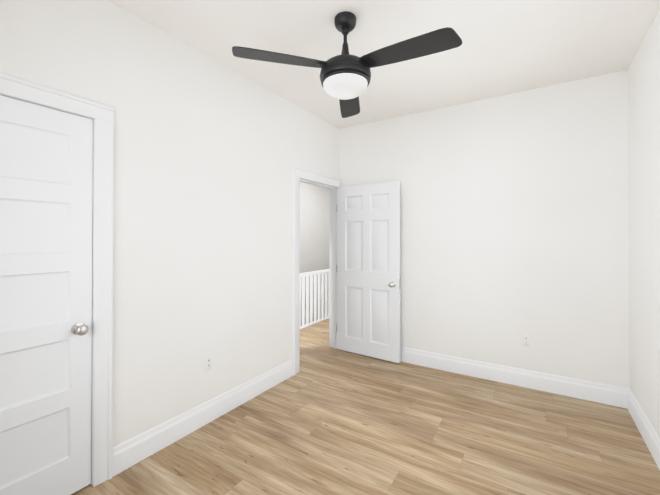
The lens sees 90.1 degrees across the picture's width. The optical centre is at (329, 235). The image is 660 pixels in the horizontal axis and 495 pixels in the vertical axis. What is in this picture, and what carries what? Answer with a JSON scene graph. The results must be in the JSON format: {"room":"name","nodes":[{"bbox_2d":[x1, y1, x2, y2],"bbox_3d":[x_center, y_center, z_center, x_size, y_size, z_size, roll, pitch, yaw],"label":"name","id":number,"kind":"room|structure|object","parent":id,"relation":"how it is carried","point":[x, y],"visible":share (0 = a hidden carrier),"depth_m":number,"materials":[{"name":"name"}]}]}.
{"room":"empty bedroom","nodes":[
{"label":"empty bedroom","id":0,"kind":"room"},
{"bbox_2d":[0,0,339,446],"bbox_3d":[-1.003,0.019,2.452,0.120,2.750,4.040,0,0,32],"label":"wall","id":1,"kind":"structure","parent":0,"point":[209,153],"depth_m":2.29,"materials":[{"name":"paint"}]},
{"bbox_2d":[0,95,92,494],"bbox_3d":[-1.546,0.361,1.532,0.173,2.030,0.754,0,0,32],"label":"closet door","id":2,"kind":"structure","parent":1,"relation":"in","point":[46,182],"depth_m":1.67,"materials":[{"name":"white paint"}]},
{"bbox_2d":[0,72,113,486],"bbox_3d":[-1.571,0.355,1.549,0.120,2.065,0.800,0,0,32],"label":"door frame","id":3,"kind":"structure","parent":1,"relation":"attached to","point":[92,274],"depth_m":1.84,"materials":[{"name":"white paint"}]},
{"bbox_2d":[112,359,293,476],"bbox_3d":[-0.818,1.315,2.610,0.017,0.160,1.670,0,0,32],"label":"baseboard","id":4,"kind":"structure","parent":1,"relation":"attached to","point":[127,454],"depth_m":2.33,"materials":[{"name":"white paint"}]},
{"bbox_2d":[205,355,211,370],"bbox_3d":[-0.910,0.954,2.475,0.007,0.108,0.066,0,0,32],"label":"outlet","id":5,"kind":"object","parent":1,"relation":"attached to","point":[208,362],"visible":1,"depth_m":2.47,"materials":[{"name":"white plastic"}]},
{"bbox_2d":[292,166,340,374],"bbox_3d":[-0.159,0.348,3.783,0.163,2.110,1.007,0,0,32],"label":"door frame","id":6,"kind":"structure","parent":1,"relation":"attached to","point":[298,173],"depth_m":3.47,"materials":[{"name":"white paint"}]},
{"bbox_2d":[337,181,399,362],"bbox_3d":[0.432,0.397,3.849,0.811,1.990,0.173,0,0,35],"label":"entry door","id":7,"kind":"structure","parent":6,"relation":"attached to","point":[368,269],"depth_m":3.81,"materials":[{"name":"white paint"}]},
{"bbox_2d":[300,182,329,325],"bbox_3d":[-1.809,1.386,4.878,0.120,5.450,7.300,0,0,32],"label":"wall","id":8,"kind":"structure","parent":0,"point":[314,227],"depth_m":7.09,"materials":[{"name":"paint"}]},
{"bbox_2d":[71,319,659,494],"bbox_3d":[0.198,1.452,3.541,4.940,0.100,7.420,0,0,32],"label":"floor","id":9,"kind":"structure","parent":0,"point":[326,420],"depth_m":2.22,"materials":[{"name":"brown wood"}]},
{"bbox_2d":[300,269,329,328],"bbox_3d":[0.150,0.949,5.980,0.110,0.940,3.060,0,0,32],"label":"stair railing","id":10,"kind":"object","parent":9,"relation":"on","point":[320,273],"visible":0.23,"depth_m":5.34,"materials":[{"name":"white paint"}]},
{"bbox_2d":[108,0,659,128],"bbox_3d":[0.198,-1.398,3.561,4.940,0.100,7.420,0,0,32],"label":"ceiling","id":11,"kind":"structure","parent":0,"point":[506,47],"depth_m":2.29,"materials":[{"name":"paint"}]},
{"bbox_2d":[232,11,461,117],"bbox_3d":[0.214,-1.114,1.998,1.116,0.491,1.223,0,0,32],"label":"ceiling fan","id":12,"kind":"object","parent":11,"relation":"hanging from","point":[345,77],"visible":1,"depth_m":1.92,"materials":[{"name":"black metal"}]},
{"bbox_2d":[340,70,628,387],"bbox_3d":[1.307,0.026,3.454,2.960,2.750,0.120,0,0,32],"label":"wall","id":13,"kind":"structure","parent":0,"point":[513,217],"depth_m":3.10,"materials":[{"name":"paint"}]},
{"bbox_2d":[400,347,623,407],"bbox_3d":[1.262,1.321,3.393,2.700,0.160,0.017,0,0,32],"label":"baseboard","id":14,"kind":"structure","parent":13,"relation":"attached to","point":[607,394],"depth_m":3.06,"materials":[{"name":"white paint"}]},
{"bbox_2d":[522,334,529,346],"bbox_3d":[1.815,0.968,3.052,0.066,0.108,0.007,0,0,32],"label":"outlet","id":15,"kind":"object","parent":13,"relation":"attached to","point":[525,340],"visible":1,"depth_m":3.05,"materials":[{"name":"white plastic"}]},
{"bbox_2d":[627,10,659,437],"bbox_3d":[1.367,0.008,0.886,0.120,2.750,4.160,0,0,32],"label":"wall","id":16,"kind":"structure","parent":0,"point":[643,71],"depth_m":2.26,"materials":[{"name":"paint"}]},
{"bbox_2d":[624,388,659,469],"bbox_3d":[1.341,1.304,0.965,0.017,0.160,4.040,0,0,32],"label":"baseboard","id":17,"kind":"structure","parent":16,"relation":"attached to","point":[649,435],"depth_m":2.26,"materials":[{"name":"white paint"}]}
]}

